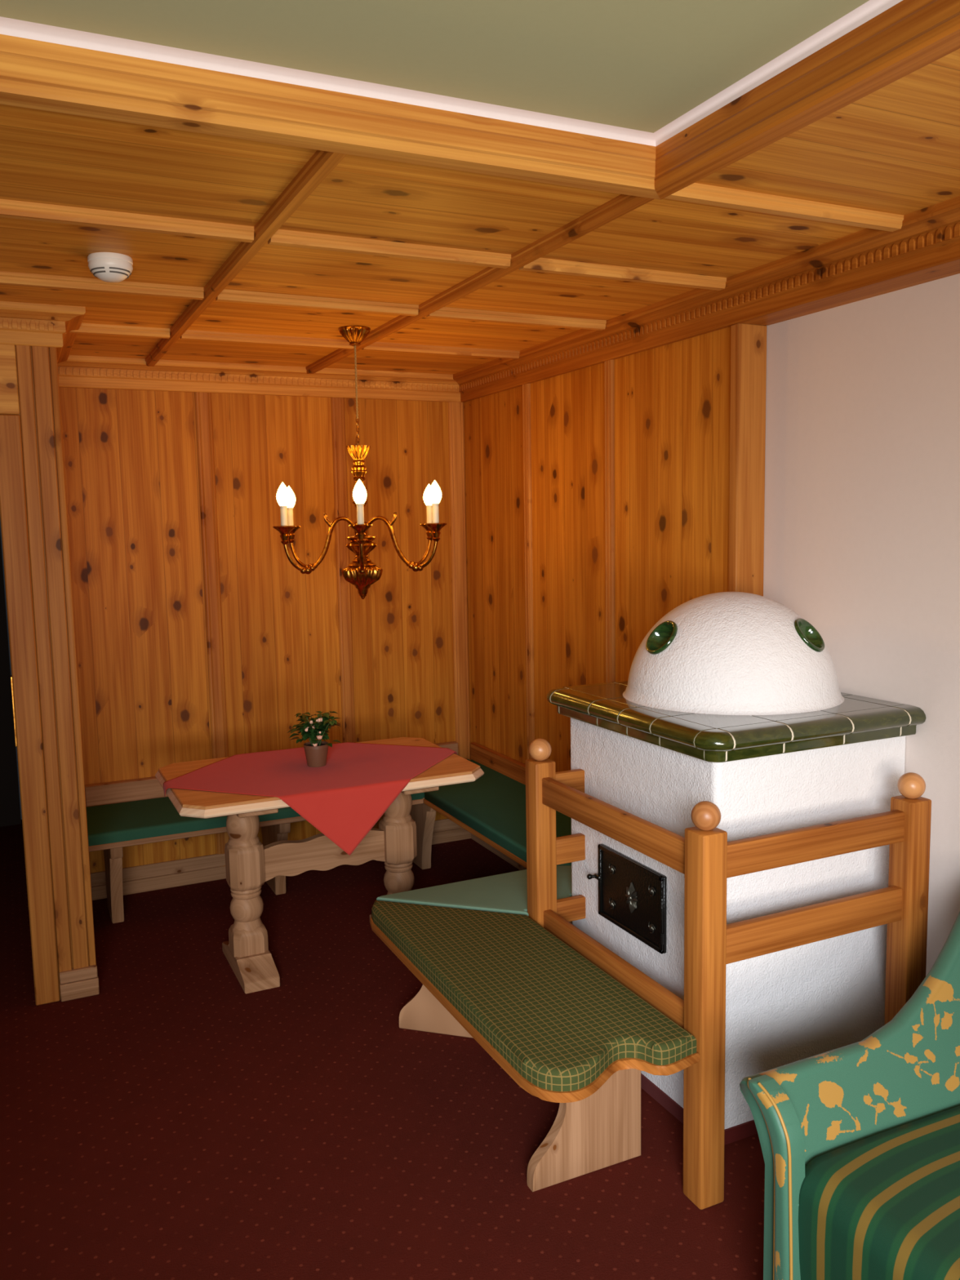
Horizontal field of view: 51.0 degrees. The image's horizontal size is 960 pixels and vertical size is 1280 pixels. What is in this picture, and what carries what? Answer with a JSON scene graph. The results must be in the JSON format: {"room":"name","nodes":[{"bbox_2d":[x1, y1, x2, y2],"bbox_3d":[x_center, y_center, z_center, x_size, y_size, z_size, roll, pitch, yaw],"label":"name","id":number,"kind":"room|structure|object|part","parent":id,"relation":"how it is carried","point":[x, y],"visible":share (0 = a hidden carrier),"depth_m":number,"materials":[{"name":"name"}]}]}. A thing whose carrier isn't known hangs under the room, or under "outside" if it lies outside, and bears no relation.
{"room":"traditional dwelling","nodes":[
{"label":"traditional dwelling","id":0,"kind":"room"},
{"bbox_2d":[0,533,21,826],"bbox_3d":[-3.842,-0.054,5.119,2.600,2.390,0.100,-4,7,-25],"label":"wall","id":1,"kind":"structure","parent":0,"point":[10,806],"depth_m":5.68,"materials":[{"name":"black"}]},
{"bbox_2d":[0,346,99,1001],"bbox_3d":[-2.878,0.130,3.344,2.814,2.390,1.020,-4,7,-25],"label":"wall","id":2,"kind":"structure","parent":0,"point":[15,346],"depth_m":3.57,"materials":[{"name":"brown wood"}]},
{"bbox_2d":[0,344,19,414],"bbox_3d":[-2.023,-0.835,3.107,1.084,0.241,0.014,-4,7,-25],"label":"door frame","id":3,"kind":"structure","parent":2,"relation":"attached to","point":[9,396],"depth_m":3.32,"materials":[{"name":"brown wood"}]},
{"bbox_2d":[0,414,60,1005],"bbox_3d":[-1.554,0.268,3.454,0.085,2.042,0.041,-4,7,-25],"label":"door frame","id":4,"kind":"structure","parent":2,"relation":"in","point":[24,678],"depth_m":3.43,"materials":[{"name":"brown wood"}]},
{"bbox_3d":[-1.590,0.242,3.434,0.005,0.240,0.041,-4,7,-25],"label":"strike plate","id":5,"kind":"part","parent":4,"relation":"part of","materials":[{"name":"gold metal"}]},
{"bbox_2d":[0,301,85,347],"bbox_3d":[-2.634,-0.952,2.759,2.902,0.127,0.095,-4,7,-25],"label":"crown molding","id":6,"kind":"structure","parent":2,"relation":"attached to","point":[28,324],"depth_m":3.31,"materials":[{"name":"brown wood"}]},
{"bbox_2d":[15,345,71,991],"bbox_3d":[-1.493,0.144,3.463,0.044,2.285,0.014,-4,7,-25],"label":"trim","id":7,"kind":"structure","parent":2,"relation":"attached to","point":[24,376],"depth_m":3.44,"materials":[{"name":"brown wood"}]},
{"bbox_2d":[31,346,88,968],"bbox_3d":[-1.447,0.140,3.486,0.052,2.285,0.012,-4,7,-25],"label":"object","id":8,"kind":"structure","parent":2,"relation":"attached to","point":[40,355],"depth_m":3.47,"materials":[{"name":"brown wood"}]},
{"bbox_2d":[56,312,85,363],"bbox_3d":[-1.577,-1.090,3.799,0.095,0.127,1.085,-4,7,-25],"label":"crown molding","id":9,"kind":"structure","parent":2,"relation":"attached to","point":[73,324],"depth_m":3.61,"materials":[{"name":"brown wood"}]},
{"bbox_2d":[48,346,96,965],"bbox_3d":[-1.415,0.137,3.512,0.023,2.285,0.024,-4,7,-25],"label":"trim","id":10,"kind":"structure","parent":2,"relation":"attached to","point":[53,353],"depth_m":3.49,"materials":[{"name":"brown wood"}]},
{"bbox_2d":[0,386,455,904],"bbox_3d":[-1.015,-0.074,4.833,2.261,2.390,0.100,-4,7,-25],"label":"wall","id":11,"kind":"structure","parent":0,"point":[131,463],"depth_m":4.71,"materials":[{"name":"brown wood"}]},
{"bbox_2d":[194,391,229,866],"bbox_3d":[-1.230,0.005,4.676,0.073,2.275,0.013,-4,7,-25],"label":"wall strip","id":12,"kind":"object","parent":11,"relation":"attached to","point":[203,407],"visible":0.8,"depth_m":4.64,"materials":[{"name":"brown wood"}]},
{"bbox_2d":[57,355,461,402],"bbox_3d":[-0.949,-1.197,4.637,1.954,0.127,0.095,-4,7,-25],"label":"crown molding","id":13,"kind":"structure","parent":11,"relation":"attached to","point":[77,371],"depth_m":4.59,"materials":[{"name":"brown wood"}]},
{"bbox_2d":[90,818,471,900],"bbox_3d":[-0.924,1.054,4.929,1.954,0.124,0.018,-4,7,-25],"label":"baseboard","id":14,"kind":"structure","parent":11,"relation":"attached to","point":[178,873],"depth_m":4.70,"materials":[{"name":"brown wood"}]},
{"bbox_2d":[330,397,355,742],"bbox_3d":[-0.659,-0.036,4.943,0.065,2.275,0.013,-4,7,-25],"label":"wall strip","id":15,"kind":"object","parent":11,"relation":"attached to","point":[338,416],"visible":0.61,"depth_m":4.90,"materials":[{"name":"brown wood"}]},
{"bbox_2d":[448,401,471,828],"bbox_3d":[-0.100,-0.076,5.206,0.083,2.275,0.013,-4,7,-25],"label":"wall strip","id":16,"kind":"object","parent":11,"relation":"attached to","point":[455,410],"visible":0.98,"depth_m":5.17,"materials":[{"name":"brown wood"}]},
{"bbox_2d":[303,741,328,767],"bbox_3d":[-0.627,0.439,3.861,0.096,0.084,0.096,-4,7,-25],"label":"pot","id":17,"kind":"object","parent":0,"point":[317,756],"depth_m":3.83,"materials":[{"name":"brown ceramic"}]},
{"bbox_2d":[0,819,764,1279],"bbox_3d":[-1.158,1.470,2.301,5.065,0.100,7.750,-4,7,-25],"label":"floor","id":18,"kind":"structure","parent":0,"point":[173,1121],"depth_m":2.77,"materials":[{"name":"red carpet"}]},
{"bbox_2d":[84,741,469,923],"bbox_3d":[-0.825,0.875,4.677,1.924,0.532,0.520,-4,7,-25],"label":"bench","id":19,"kind":"object","parent":18,"relation":"on","point":[120,814],"visible":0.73,"depth_m":4.35,"materials":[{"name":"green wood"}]},
{"bbox_3d":[-1.569,1.007,4.319,0.048,0.378,0.404,-4,7,-25],"label":"leg","id":20,"kind":"part","parent":19,"relation":"part of","materials":[{"name":"brown wood"}]},
{"bbox_3d":[-0.937,0.962,4.615,0.048,0.378,0.404,-4,7,-25],"label":"leg","id":21,"kind":"part","parent":19,"relation":"part of","materials":[{"name":"brown wood"}]},
{"bbox_3d":[-0.291,0.915,4.918,0.048,0.378,0.404,-4,7,-25],"label":"leg","id":22,"kind":"part","parent":19,"relation":"part of","materials":[{"name":"brown wood"}]},
{"bbox_2d":[155,737,484,993],"bbox_3d":[-0.613,0.855,3.894,1.124,0.742,0.727,-4,7,-25],"label":"dining table","id":23,"kind":"object","parent":18,"relation":"on","point":[249,864],"visible":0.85,"depth_m":3.75,"materials":[{"name":"brown wood"}]},
{"bbox_3d":[-0.878,0.872,3.768,0.128,0.597,0.128,-4,7,-25],"label":"leg","id":24,"kind":"part","parent":23,"relation":"part of","materials":[{"name":"brown wood"}]},
{"bbox_2d":[163,742,457,855],"bbox_3d":[-0.620,0.603,3.862,0.853,0.242,0.853,1,7,20],"label":"tablecloth","id":25,"kind":"object","parent":23,"relation":"on","point":[344,798],"visible":0.95,"depth_m":3.65,"materials":[{"name":"red fabric"}]},
{"bbox_2d":[287,711,340,767],"bbox_3d":[-0.625,0.378,3.851,0.209,0.208,0.179,0,7,12],"label":"potted plant","id":26,"kind":"object","parent":25,"relation":"on","point":[316,751],"visible":1,"depth_m":3.83,"materials":[{"name":"green plant"}]},
{"bbox_3d":[-0.627,0.344,3.854,0.109,0.126,0.155,-4,7,-25],"label":"stem","id":27,"kind":"part","parent":26,"relation":"part of","materials":[{"name":"green plant"}]},
{"bbox_3d":[-0.619,0.512,3.855,1.124,0.032,0.727,-4,7,-25],"label":"edge moulding","id":28,"kind":"part","parent":23,"relation":"part of","materials":[{"name":"beige wood"}]},
{"bbox_3d":[-0.327,0.832,4.026,0.128,0.597,0.128,-4,7,-25],"label":"leg","id":29,"kind":"part","parent":23,"relation":"part of","materials":[{"name":"brown wood"}]},
{"bbox_2d":[376,865,572,924],"bbox_3d":[0.242,1.043,3.405,1.130,0.447,0.364,-4,7,-25],"label":"bench","id":30,"kind":"object","parent":18,"relation":"on","point":[506,893],"visible":0.25,"depth_m":3.31,"materials":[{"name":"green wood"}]},
{"bbox_2d":[423,742,571,868],"bbox_3d":[0.167,0.897,4.317,0.474,0.532,1.912,-4,7,-25],"label":"bench","id":31,"kind":"object","parent":18,"relation":"on","point":[491,807],"visible":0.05,"depth_m":4.39,"materials":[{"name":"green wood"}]},
{"bbox_2d":[369,900,700,1191],"bbox_3d":[0.074,1.110,2.845,0.428,0.447,1.219,-4,7,-25],"label":"bench","id":32,"kind":"object","parent":18,"relation":"on","point":[568,1033],"visible":1,"depth_m":2.57,"materials":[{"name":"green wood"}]},
{"bbox_3d":[-0.095,1.099,3.273,0.360,0.378,0.030,1,7,17],"label":"leg","id":33,"kind":"part","parent":32,"relation":"part of","materials":[{"name":"brown wood"}]},
{"bbox_3d":[0.268,1.173,2.563,0.323,0.378,0.032,-4,7,-25],"label":"leg","id":34,"kind":"part","parent":32,"relation":"part of","materials":[{"name":"brown wood"}]},
{"bbox_2d":[525,591,931,1209],"bbox_3d":[0.691,0.585,2.969,0.856,1.439,0.995,-4,7,-25],"label":"stove","id":35,"kind":"object","parent":18,"relation":"on","point":[733,701],"depth_m":2.73,"materials":[{"name":"white paint"}]},
{"bbox_3d":[0.194,0.831,3.142,0.072,0.930,0.071,-4,7,-25],"label":"post","id":36,"kind":"part","parent":35,"relation":"part of","materials":[{"name":"brown wood"}]},
{"bbox_3d":[0.271,0.448,3.135,0.115,0.078,0.027,-4,7,-25],"label":"rail","id":37,"kind":"part","parent":35,"relation":"part of","materials":[{"name":"brown wood"}]},
{"bbox_3d":[0.275,0.656,3.159,0.115,0.082,0.027,-4,7,-25],"label":"rail","id":38,"kind":"part","parent":35,"relation":"part of","materials":[{"name":"brown wood"}]},
{"bbox_3d":[0.279,0.852,3.181,0.115,0.072,0.027,-4,7,-25],"label":"rail","id":39,"kind":"part","parent":35,"relation":"part of","materials":[{"name":"brown wood"}]},
{"bbox_3d":[0.357,0.493,2.736,0.027,0.081,0.736,-4,7,-25],"label":"rail","id":40,"kind":"part","parent":35,"relation":"part of","materials":[{"name":"brown wood"}]},
{"bbox_3d":[0.365,0.899,2.783,0.027,0.063,0.736,-4,7,-25],"label":"rail","id":41,"kind":"part","parent":35,"relation":"part of","materials":[{"name":"brown wood"}]},
{"bbox_3d":[0.444,0.748,2.940,0.014,0.222,0.331,-4,7,-25],"label":"fire door","id":42,"kind":"part","parent":35,"relation":"part of","materials":[{"name":"black metal"}]},
{"bbox_2d":[645,620,677,654],"bbox_3d":[0.529,-0.004,2.914,0.084,0.101,0.121,-4,7,-25],"label":"bowl","id":43,"kind":"object","parent":35,"relation":"on","point":[663,640],"depth_m":2.93,"materials":[{"name":"green ceramic"}]},
{"bbox_3d":[0.539,0.907,2.418,0.073,0.930,0.073,-4,7,-25],"label":"post","id":44,"kind":"part","parent":35,"relation":"part of","materials":[{"name":"brown wood"}]},
{"bbox_3d":[0.668,0.814,2.917,0.742,0.998,0.878,-4,7,-25],"label":"stove railing","id":45,"kind":"part","parent":35,"relation":"part of","materials":[{"name":"brown wood"}]},
{"bbox_2d":[794,617,824,652],"bbox_3d":[0.929,-0.011,2.854,0.115,0.100,0.094,-4,7,-25],"label":"bowl","id":46,"kind":"object","parent":35,"relation":"on","point":[807,638],"depth_m":2.85,"materials":[{"name":"green ceramic"}]},
{"bbox_3d":[0.838,0.715,2.539,0.596,0.089,0.027,-4,7,-25],"label":"rail","id":47,"kind":"part","parent":35,"relation":"part of","materials":[{"name":"brown wood"}]},
{"bbox_3d":[0.834,0.506,2.515,0.596,0.081,0.027,-4,7,-25],"label":"rail","id":48,"kind":"part","parent":35,"relation":"part of","materials":[{"name":"brown wood"}]},
{"bbox_3d":[1.143,0.870,2.701,0.074,0.916,0.073,-4,7,-25],"label":"post","id":49,"kind":"part","parent":35,"relation":"part of","materials":[{"name":"brown wood"}]},
{"bbox_2d":[739,911,959,1279],"bbox_3d":[1.300,1.037,1.530,1.006,0.845,1.941,-4,7,-25],"label":"armchair","id":50,"kind":"object","parent":18,"relation":"on","point":[860,1141],"visible":1,"depth_m":1.94,"materials":[{"name":"green fabric"}]},
{"bbox_3d":[0.574,1.114,1.959,0.048,0.502,0.126,-4,7,-25],"label":"arm","id":51,"kind":"part","parent":50,"relation":"part of","materials":[{"name":"green fabric"}]},
{"bbox_2d":[798,1105,959,1279],"bbox_3d":[1.250,1.214,1.359,0.690,0.334,1.642,-4,7,-25],"label":"seat cushion","id":52,"kind":"object","parent":50,"relation":"on","point":[879,1192],"depth_m":1.85,"materials":[{"name":"green fabric"}]},
{"bbox_2d":[0,0,869,133],"bbox_3d":[-0.724,-0.842,-0.180,4.048,0.100,3.355,-4,7,-25],"label":"ceiling","id":53,"kind":"structure","parent":0,"point":[642,65],"depth_m":1.71,"materials":[{"name":"green paint"}]},
{"bbox_2d":[0,0,902,146],"bbox_3d":[-0.697,-0.797,-0.102,3.958,0.028,3.265,-4,7,-25],"label":"trim","id":54,"kind":"structure","parent":53,"relation":"attached to","point":[870,9],"depth_m":1.82,"materials":[{"name":"white paint"}]},
{"bbox_2d":[0,48,959,374],"bbox_3d":[-1.204,-1.003,2.019,5.065,0.100,7.750,-4,7,-25],"label":"ceiling","id":55,"kind":"structure","parent":0,"point":[895,148],"depth_m":2.48,"materials":[{"name":"brown wood"}]},
{"bbox_2d":[0,271,204,299],"bbox_3d":[-2.308,-0.967,2.430,3.213,0.035,0.042,-4,7,-25],"label":"batten","id":56,"kind":"object","parent":55,"relation":"attached to","point":[11,278],"visible":1,"depth_m":2.97,"materials":[{"name":"brown wood"}]},
{"bbox_2d":[87,252,133,282],"bbox_3d":[-1.004,-1.007,2.737,0.116,0.063,0.116,-4,7,-25],"label":"smoke detector","id":57,"kind":"object","parent":55,"relation":"attached to","point":[108,267],"visible":1,"depth_m":2.70,"materials":[{"name":"white plastic"}]},
{"bbox_2d":[69,323,169,338],"bbox_3d":[-2.603,-1.032,3.048,3.213,0.035,0.042,-4,7,-25],"label":"batten","id":58,"kind":"object","parent":55,"relation":"attached to","point":[85,328],"visible":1,"depth_m":3.65,"materials":[{"name":"brown wood"}]},
{"bbox_2d":[0,199,253,242],"bbox_3d":[-2.016,-0.902,1.817,3.213,0.035,0.042,-4,7,-25],"label":"batten","id":59,"kind":"object","parent":55,"relation":"attached to","point":[13,209],"visible":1,"depth_m":2.35,"materials":[{"name":"brown wood"}]},
{"bbox_2d":[145,150,346,366],"bbox_3d":[-0.848,-1.075,3.141,0.042,0.035,2.715,-4,7,-25],"label":"batten","id":60,"kind":"object","parent":55,"relation":"attached to","point":[321,164],"visible":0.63,"depth_m":2.47,"materials":[{"name":"brown wood"}]},
{"bbox_2d":[180,329,354,349],"bbox_3d":[-0.811,-1.161,3.888,0.668,0.035,0.042,-4,7,-25],"label":"batten","id":61,"kind":"object","parent":55,"relation":"attached to","point":[193,335],"visible":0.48,"depth_m":3.87,"materials":[{"name":"brown wood"}]},
{"bbox_2d":[215,288,418,315],"bbox_3d":[-0.517,-1.096,3.270,0.668,0.035,0.042,-4,7,-25],"label":"batten","id":62,"kind":"object","parent":55,"relation":"attached to","point":[225,295],"visible":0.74,"depth_m":3.25,"materials":[{"name":"brown wood"}]},
{"bbox_2d":[0,34,660,199],"bbox_3d":[-1.382,-0.891,1.364,3.973,0.092,0.057,-4,7,-25],"label":"ceiling beam","id":63,"kind":"structure","parent":55,"relation":"attached to","point":[35,74],"depth_m":1.84,"materials":[{"name":"brown wood"}]},
{"bbox_2d":[272,325,446,599],"bbox_3d":[-0.461,-0.661,3.828,0.705,1.016,0.683,-4,7,-25],"label":"chandelier","id":64,"kind":"object","parent":55,"relation":"hanging from","point":[362,573],"visible":1,"depth_m":3.79,"materials":[{"name":"gold metal"}]},
{"bbox_3d":[-0.714,-0.530,3.651,0.049,0.086,0.049,-6,8,-36],"label":"bulb","id":65,"kind":"part","parent":64,"relation":"part of","materials":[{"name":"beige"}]},
{"bbox_3d":[-0.751,-0.565,3.966,0.049,0.086,0.049,2,7,23],"label":"bulb","id":66,"kind":"part","parent":64,"relation":"part of","materials":[{"name":"beige glass"}]},
{"bbox_3d":[-0.617,-0.380,3.930,0.300,0.226,0.031,2,7,23],"label":"arm","id":67,"kind":"part","parent":64,"relation":"part of","materials":[{"name":"gold metal"}]},
{"bbox_3d":[-0.596,-0.361,3.756,0.300,0.226,0.031,-6,8,-36],"label":"arm","id":68,"kind":"part","parent":64,"relation":"part of","materials":[{"name":"gold metal"}]},
{"bbox_3d":[-0.466,-0.975,3.792,0.009,0.277,0.009,-4,7,-25],"label":"cord","id":69,"kind":"part","parent":64,"relation":"part of","materials":[{"name":"gold metal"}]},
{"bbox_3d":[-0.463,-0.787,3.813,0.011,0.120,0.011,1,7,20],"label":"chain","id":70,"kind":"part","parent":64,"relation":"part of","materials":[{"name":"gold metal"}]},
{"bbox_3d":[-0.421,-0.521,3.525,0.049,0.086,0.049,-2,7,-7],"label":"bulb","id":71,"kind":"part","parent":64,"relation":"part of","materials":[{"name":"beige glass"}]},
{"bbox_3d":[-0.435,-0.356,3.687,0.031,0.226,0.300,-2,7,-7],"label":"arm","id":72,"kind":"part","parent":64,"relation":"part of","materials":[{"name":"gold metal"}]},
{"bbox_3d":[-0.294,-0.370,3.791,0.300,0.226,0.031,2,7,23],"label":"arm","id":73,"kind":"part","parent":64,"relation":"part of","materials":[{"name":"gold metal"}]},
{"bbox_3d":[-0.314,-0.390,3.965,0.300,0.226,0.031,-6,8,-36],"label":"arm","id":74,"kind":"part","parent":64,"relation":"part of","materials":[{"name":"gold metal"}]},
{"bbox_3d":[-0.203,-0.582,4.029,0.049,0.086,0.049,-6,8,-36],"label":"bulb","id":75,"kind":"part","parent":64,"relation":"part of","materials":[{"name":"beige glass"}]},
{"bbox_3d":[-0.166,-0.547,3.714,0.049,0.086,0.049,2,7,23],"label":"bulb","id":76,"kind":"part","parent":64,"relation":"part of","materials":[{"name":"beige glass"}]},
{"bbox_2d":[267,229,511,268],"bbox_3d":[-0.225,-1.031,2.656,0.668,0.035,0.042,-4,7,-25],"label":"batten","id":77,"kind":"object","parent":55,"relation":"attached to","point":[282,237],"visible":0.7,"depth_m":2.63,"materials":[{"name":"brown wood"}]},
{"bbox_2d":[361,342,519,359],"bbox_3d":[-0.155,-1.208,4.195,0.701,0.035,0.042,-4,7,-25],"label":"batten","id":78,"kind":"object","parent":55,"relation":"attached to","point":[376,346],"visible":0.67,"depth_m":4.18,"materials":[{"name":"brown wood"}]},
{"bbox_2d":[305,194,653,373],"bbox_3d":[-0.206,-1.121,3.442,0.042,0.035,2.715,-4,7,-25],"label":"batten","id":79,"kind":"object","parent":55,"relation":"attached to","point":[615,208],"visible":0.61,"depth_m":2.81,"materials":[{"name":"brown wood"}]},
{"bbox_2d":[426,306,606,330],"bbox_3d":[0.139,-1.143,3.578,0.701,0.035,0.042,-4,7,-25],"label":"batten","id":80,"kind":"object","parent":55,"relation":"attached to","point":[443,313],"visible":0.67,"depth_m":3.56,"materials":[{"name":"brown wood"}]},
{"bbox_2d":[519,257,726,290],"bbox_3d":[0.432,-1.079,2.964,0.701,0.035,0.042,-4,7,-25],"label":"batten","id":81,"kind":"object","parent":55,"relation":"attached to","point":[540,264],"visible":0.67,"depth_m":2.94,"materials":[{"name":"brown wood"}]},
{"bbox_2d":[664,182,903,231],"bbox_3d":[0.724,-1.015,2.359,0.693,0.035,0.042,-4,7,-25],"label":"batten","id":82,"kind":"object","parent":55,"relation":"attached to","point":[695,193],"visible":0.7,"depth_m":2.34,"materials":[{"name":"brown wood"}]},
{"bbox_2d":[654,0,959,199],"bbox_3d":[1.077,-0.866,0.744,0.057,0.092,3.280,-4,7,-25],"label":"ceiling beam","id":83,"kind":"structure","parent":55,"relation":"attached to","point":[908,36],"depth_m":1.75,"materials":[{"name":"brown wood"}]},
{"bbox_2d":[463,326,731,772],"bbox_3d":[0.435,-0.040,4.290,0.104,2.390,2.123,-4,7,-25],"label":"wall","id":84,"kind":"structure","parent":0,"point":[672,402],"depth_m":4.12,"materials":[{"name":"brown wood"}]},
{"bbox_2d":[471,833,526,870],"bbox_3d":[0.361,1.082,4.483,0.014,0.120,1.885,-4,7,-25],"label":"baseboard","id":85,"kind":"structure","parent":84,"relation":"attached to","point":[475,838],"depth_m":5.04,"materials":[{"name":"brown wood"}]},
{"bbox_2d":[522,383,534,759],"bbox_3d":[0.225,-0.014,4.606,0.013,2.275,0.060,-4,7,-25],"label":"wall strip","id":86,"kind":"object","parent":84,"relation":"attached to","point":[526,388],"visible":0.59,"depth_m":4.56,"materials":[{"name":"brown wood"}]},
{"bbox_2d":[604,360,615,682],"bbox_3d":[0.515,0.050,3.996,0.013,2.275,0.057,-4,7,-25],"label":"wall strip","id":87,"kind":"object","parent":84,"relation":"attached to","point":[609,409],"visible":0.61,"depth_m":3.92,"materials":[{"name":"brown wood"}]},
{"bbox_2d":[453,195,959,402],"bbox_3d":[1.173,-0.975,2.339,0.095,0.127,6.085,-4,7,-25],"label":"crown molding","id":88,"kind":"structure","parent":84,"relation":"attached to","point":[928,238],"depth_m":3.06,"materials":[{"name":"brown wood"}]},
{"bbox_2d":[728,323,766,595],"bbox_3d":[0.881,0.120,3.347,0.118,2.270,0.040,-4,7,-25],"label":"trim","id":89,"kind":"structure","parent":84,"relation":"attached to","point":[748,341],"depth_m":3.25,"materials":[{"name":"brown wood"}]},
{"bbox_2d":[763,273,959,976],"bbox_3d":[1.375,0.101,2.549,0.100,2.470,6.085,-4,7,-25],"label":"wall","id":90,"kind":"structure","parent":0,"point":[862,510],"depth_m":2.84,"materials":[{"name":"white paint"}]},
{"bbox_2d":[743,261,959,325],"bbox_3d":[1.719,-0.878,1.422,0.104,0.122,3.950,-4,7,-25],"label":"trim","id":91,"kind":"structure","parent":90,"relation":"attached to","point":[953,268],"depth_m":2.80,"materials":[{"name":"brown wood"}]}
]}

